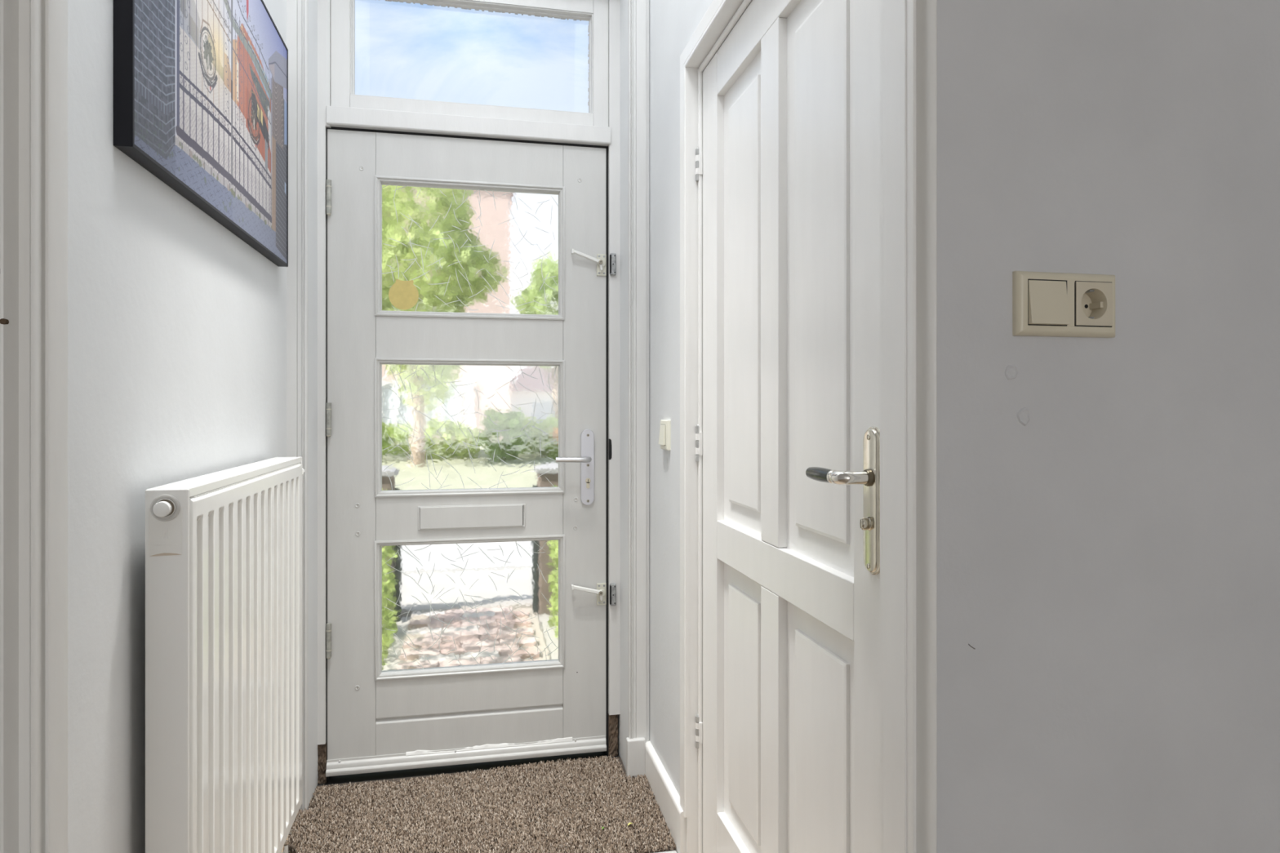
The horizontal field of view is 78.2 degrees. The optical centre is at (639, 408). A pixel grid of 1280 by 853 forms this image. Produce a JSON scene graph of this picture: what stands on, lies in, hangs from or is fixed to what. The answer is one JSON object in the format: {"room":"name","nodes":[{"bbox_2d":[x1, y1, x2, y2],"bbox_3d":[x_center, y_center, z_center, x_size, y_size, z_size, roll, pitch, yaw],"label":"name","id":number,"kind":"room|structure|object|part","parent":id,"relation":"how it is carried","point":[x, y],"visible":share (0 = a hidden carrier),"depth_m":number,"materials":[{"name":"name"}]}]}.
{"room":"entrance hallway","nodes":[
{"label":"entrance hallway","id":0,"kind":"room"},
{"bbox_2d":[67,0,286,852],"bbox_3d":[-0.937,-0.485,1.579,0.147,3.550,1.640,0,0,-12],"label":"wall","id":1,"kind":"structure","parent":0,"point":[177,324],"depth_m":1.19,"materials":[{"name":"paint"}]},
{"bbox_2d":[0,0,67,852],"bbox_3d":[-0.621,0.075,0.782,0.071,2.190,0.051,0,0,-12],"label":"trim","id":2,"kind":"structure","parent":1,"relation":"attached to","point":[33,33],"depth_m":0.78,"materials":[{"name":"white paint"}]},
{"bbox_2d":[113,0,288,266],"bbox_3d":[-0.863,-0.680,1.650,0.026,0.590,1.011,0,0,-12],"label":"framed picture","id":3,"kind":"object","parent":1,"relation":"attached to","point":[201,86],"visible":1,"depth_m":1.51,"materials":[{"name":"black"}]},
{"bbox_2d":[145,457,304,852],"bbox_3d":[-0.817,0.647,1.629,0.065,1.046,0.868,0,0,-12],"label":"radiator","id":4,"kind":"object","parent":1,"relation":"attached to","point":[224,548],"visible":1,"depth_m":1.40,"materials":[{"name":"white metal"}]},
{"bbox_3d":[-0.733,0.154,1.209,0.024,0.024,0.013,0,0,-12],"label":"thermostat knob","id":5,"kind":"part","parent":4,"relation":"part of","materials":[{"name":"white plastic"}]},
{"bbox_3d":[-0.732,0.190,1.216,0.047,0.075,0.002,0,0,-12],"label":"label plate","id":6,"kind":"part","parent":4,"relation":"part of","materials":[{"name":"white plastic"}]},
{"bbox_2d":[146,457,301,497],"bbox_3d":[-0.819,0.131,1.628,0.061,0.014,0.826,0,0,-12],"label":"grille","id":7,"kind":"object","parent":4,"relation":"attached to","point":[220,483],"depth_m":1.47,"materials":[{"name":"white metal"}]},
{"bbox_3d":[-0.794,0.580,1.634,0.017,0.882,0.821,0,0,-12],"label":"panel","id":8,"kind":"part","parent":4,"relation":"part of","materials":[{"name":"white metal"}]},
{"bbox_2d":[307,0,649,808],"bbox_3d":[-0.529,-0.485,2.476,1.600,3.550,0.257,0,0,-12],"label":"wall","id":9,"kind":"structure","parent":0,"point":[313,757],"depth_m":2.36,"materials":[{"name":"paint"}]},
{"bbox_2d":[286,0,307,811],"bbox_3d":[-0.975,-0.150,2.240,0.056,2.620,0.017,0,0,-12],"label":"trim","id":10,"kind":"structure","parent":9,"relation":"attached to","point":[296,10],"depth_m":2.24,"materials":[{"name":"paint"}]},
{"bbox_2d":[325,128,606,777],"bbox_3d":[-0.531,0.135,2.486,0.864,1.980,0.108,0,0,-12],"label":"door","id":11,"kind":"structure","parent":9,"relation":"in","point":[466,428],"depth_m":2.51,"materials":[{"name":"paint"}]},
{"bbox_2d":[388,279,418,309],"bbox_3d":[-0.742,-0.359,2.475,0.091,0.095,0.001,0,0,-12],"label":"window sticker","id":12,"kind":"object","parent":11,"relation":"attached to","point":[402,295],"visible":1,"depth_m":2.47,"materials":[{"name":"yellow paper"}]},
{"bbox_3d":[-0.538,0.900,2.518,0.579,0.118,0.042,0,0,-12],"label":"rail","id":13,"kind":"part","parent":11,"relation":"part of","materials":[{"name":"paint"}]},
{"bbox_3d":[-0.538,0.342,2.518,0.579,0.134,0.042,0,0,-12],"label":"rail","id":14,"kind":"part","parent":11,"relation":"part of","materials":[{"name":"paint"}]},
{"bbox_3d":[-0.538,-0.223,2.518,0.579,0.130,0.042,0,0,-12],"label":"rail","id":15,"kind":"part","parent":11,"relation":"part of","materials":[{"name":"paint"}]},
{"bbox_3d":[-0.538,-0.788,2.518,0.579,0.135,0.042,0,0,-12],"label":"rail","id":16,"kind":"part","parent":11,"relation":"part of","materials":[{"name":"paint"}]},
{"bbox_3d":[-0.537,0.625,2.521,0.556,0.399,0.004,0,0,-12],"label":"pane","id":17,"kind":"part","parent":11,"relation":"part of","materials":[{"name":"clear glass"}]},
{"bbox_3d":[-0.537,0.059,2.521,0.556,0.399,0.004,0,0,-12],"label":"pane","id":18,"kind":"part","parent":11,"relation":"part of","materials":[{"name":"clear glass"}]},
{"bbox_3d":[-0.537,-0.504,2.521,0.556,0.400,0.004,0,0,-12],"label":"pane","id":19,"kind":"part","parent":11,"relation":"part of","materials":[{"name":"clear glass"}]},
{"bbox_3d":[-0.538,1.042,2.518,0.579,0.166,0.042,0,0,-12],"label":"rail","id":20,"kind":"part","parent":11,"relation":"part of","materials":[{"name":"paint"}]},
{"bbox_3d":[-0.531,0.343,2.497,0.334,0.076,0.005,0,0,-12],"label":"letter plate","id":21,"kind":"part","parent":11,"relation":"part of","materials":[{"name":"paint"}]},
{"bbox_3d":[-0.213,0.163,2.529,0.118,0.018,0.060,0,0,-12],"label":"lever","id":22,"kind":"part","parent":11,"relation":"part of","materials":[{"name":"silver metal"}]},
{"bbox_3d":[-0.169,-0.492,2.556,0.098,0.044,0.011,0,0,-17],"label":"latch lever","id":23,"kind":"part","parent":11,"relation":"part of","materials":[{"name":"white metal"}]},
{"bbox_3d":[-0.171,0.191,2.571,0.044,0.247,0.008,0,0,-12],"label":"handle plate","id":24,"kind":"part","parent":11,"relation":"part of","materials":[{"name":"grey metal"}]},
{"bbox_3d":[-0.169,0.590,2.556,0.097,0.038,0.011,0,0,-17],"label":"latch lever","id":25,"kind":"part","parent":11,"relation":"part of","materials":[{"name":"white metal"}]},
{"bbox_2d":[317,0,620,784],"bbox_3d":[-0.530,-0.130,2.528,0.933,2.580,0.115,0,0,-12],"label":"trim","id":26,"kind":"structure","parent":9,"relation":"attached to","point":[337,117],"depth_m":2.50,"materials":[{"name":"paint"}]},
{"bbox_2d":[317,751,620,786],"bbox_3d":[-0.536,1.191,2.554,0.933,0.098,0.220,0,0,-12],"label":"threshold","id":27,"kind":"object","parent":9,"relation":"attached to","point":[482,766],"visible":0.14,"depth_m":2.50,"materials":[{"name":"black rubber"}]},
{"bbox_2d":[330,0,608,126],"bbox_3d":[-0.528,-1.133,2.518,0.859,0.428,0.050,0,0,-12],"label":"window","id":28,"kind":"structure","parent":9,"relation":"in","point":[536,60],"depth_m":2.52,"materials":[{"name":"glass"}]},
{"bbox_3d":[-0.526,-0.941,2.519,0.753,0.043,0.050,0,0,-12],"label":"sash rail","id":29,"kind":"part","parent":28,"relation":"part of","materials":[{"name":"paint"}]},
{"bbox_3d":[-0.526,-1.319,2.519,0.753,0.055,0.050,0,0,-12],"label":"sash rail","id":30,"kind":"part","parent":28,"relation":"part of","materials":[{"name":"paint"}]},
{"bbox_2d":[626,0,648,779],"bbox_3d":[-0.006,-0.150,2.443,0.072,2.620,0.029,0,0,-12],"label":"trim","id":31,"kind":"structure","parent":9,"relation":"attached to","point":[637,739],"depth_m":2.44,"materials":[{"name":"paint"}]},
{"bbox_2d":[288,754,675,852],"bbox_3d":[0.624,1.205,-2.203,3.500,0.170,9.631,0,0,-12],"label":"floor","id":32,"kind":"structure","parent":0,"point":[562,806],"depth_m":2.22,"materials":[{"name":"carpet"}]},
{"bbox_2d":[657,850,676,852],"bbox_3d":[-0.409,1.159,1.939,1.034,0.010,0.039,0,0,-12],"label":"threshold","id":33,"kind":"object","parent":32,"relation":"on","point":[671,851],"visible":1,"depth_m":2.05,"materials":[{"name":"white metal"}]},
{"bbox_2d":[649,0,712,796],"bbox_3d":[0.236,-0.485,1.776,0.117,3.550,1.545,0,0,-12],"label":"wall","id":34,"kind":"structure","parent":0,"point":[673,23],"depth_m":2.27,"materials":[{"name":"paint"}]},
{"bbox_2d":[658,419,671,450],"bbox_3d":[0.068,0.074,2.241,0.019,0.084,0.084,0,0,-12],"label":"light switch","id":35,"kind":"object","parent":34,"relation":"attached to","point":[664,438],"visible":1,"depth_m":2.21,"materials":[{"name":"white plastic"}]},
{"bbox_2d":[644,740,686,852],"bbox_3d":[0.075,1.103,2.245,0.036,0.134,0.440,0,0,-12],"label":"baseboard","id":36,"kind":"structure","parent":34,"relation":"attached to","point":[665,793],"depth_m":2.18,"materials":[{"name":"white paint"}]},
{"bbox_2d":[695,0,879,852],"bbox_3d":[0.245,0.151,1.546,0.104,2.018,0.972,0,0,-12],"label":"door","id":37,"kind":"structure","parent":34,"relation":"in","point":[788,443],"depth_m":1.49,"materials":[{"name":"paint"}]},
{"bbox_3d":[0.276,1.065,1.557,0.040,0.191,0.692,0,0,-12],"label":"rail","id":38,"kind":"part","parent":37,"relation":"part of","materials":[{"name":"paint"}]},
{"bbox_3d":[0.237,-0.242,1.753,0.022,1.028,0.302,0,0,-12],"label":"panel","id":39,"kind":"part","parent":37,"relation":"part of","materials":[{"name":"paint"}]},
{"bbox_3d":[0.237,0.664,1.753,0.022,0.616,0.302,0,0,-12],"label":"panel","id":40,"kind":"part","parent":37,"relation":"part of","materials":[{"name":"paint"}]},
{"bbox_3d":[0.276,-0.805,1.557,0.040,0.105,0.692,0,0,-12],"label":"rail","id":41,"kind":"part","parent":37,"relation":"part of","materials":[{"name":"paint"}]},
{"bbox_3d":[0.276,0.314,1.557,0.040,0.092,0.692,0,0,-12],"label":"rail","id":42,"kind":"part","parent":37,"relation":"part of","materials":[{"name":"paint"}]},
{"bbox_3d":[0.320,0.664,1.368,0.022,0.616,0.314,0,0,-12],"label":"panel","id":43,"kind":"part","parent":37,"relation":"part of","materials":[{"name":"paint"}]},
{"bbox_3d":[0.320,-0.242,1.368,0.022,1.028,0.314,0,0,-12],"label":"panel","id":44,"kind":"part","parent":37,"relation":"part of","materials":[{"name":"paint"}]},
{"bbox_3d":[0.305,0.101,1.151,0.056,0.021,0.036,0,0,-12],"label":"lever","id":45,"kind":"part","parent":37,"relation":"part of","materials":[{"name":"silver metal"}]},
{"bbox_3d":[0.338,0.134,1.149,0.009,0.216,0.046,0,0,-12],"label":"handle plate","id":46,"kind":"part","parent":37,"relation":"part of","materials":[{"name":"silver metal"}]},
{"bbox_2d":[680,0,906,852],"bbox_3d":[0.271,0.123,1.538,0.108,2.094,1.098,0,0,-12],"label":"trim","id":47,"kind":"structure","parent":34,"relation":"attached to","point":[722,16],"depth_m":1.06,"materials":[{"name":"paint"}]},
{"bbox_3d":[0.115,0.060,2.040,0.012,1.970,0.052,0,0,-12],"label":"architrave leg","id":48,"kind":"part","parent":47,"relation":"part of","materials":[{"name":"paint"}]},
{"bbox_3d":[0.333,0.149,1.018,0.012,2.042,0.054,0,0,-12],"label":"architrave leg","id":49,"kind":"part","parent":47,"relation":"part of","materials":[{"name":"paint"}]},
{"bbox_2d":[906,0,937,852],"bbox_3d":[0.346,0.075,1.009,0.032,2.190,0.076,0,0,-12],"label":"trim","id":50,"kind":"structure","parent":34,"relation":"attached to","point":[921,15],"depth_m":0.98,"materials":[{"name":"white paint"}]},
{"bbox_2d":[937,0,1279,852],"bbox_3d":[-0.050,-0.485,0.951,3.700,3.550,0.100,0,0,-12],"label":"wall","id":51,"kind":"structure","parent":0,"point":[1108,508],"depth_m":1.04,"materials":[{"name":"grey paint"}]},
{"bbox_2d":[1012,271,1115,337],"bbox_3d":[0.554,-0.135,1.027,0.150,0.083,0.029,0,0,-17],"label":"light switch","id":52,"kind":"object","parent":51,"relation":"attached to","point":[1045,304],"visible":1,"depth_m":1.01,"materials":[{"name":"beige plastic"}]}
]}

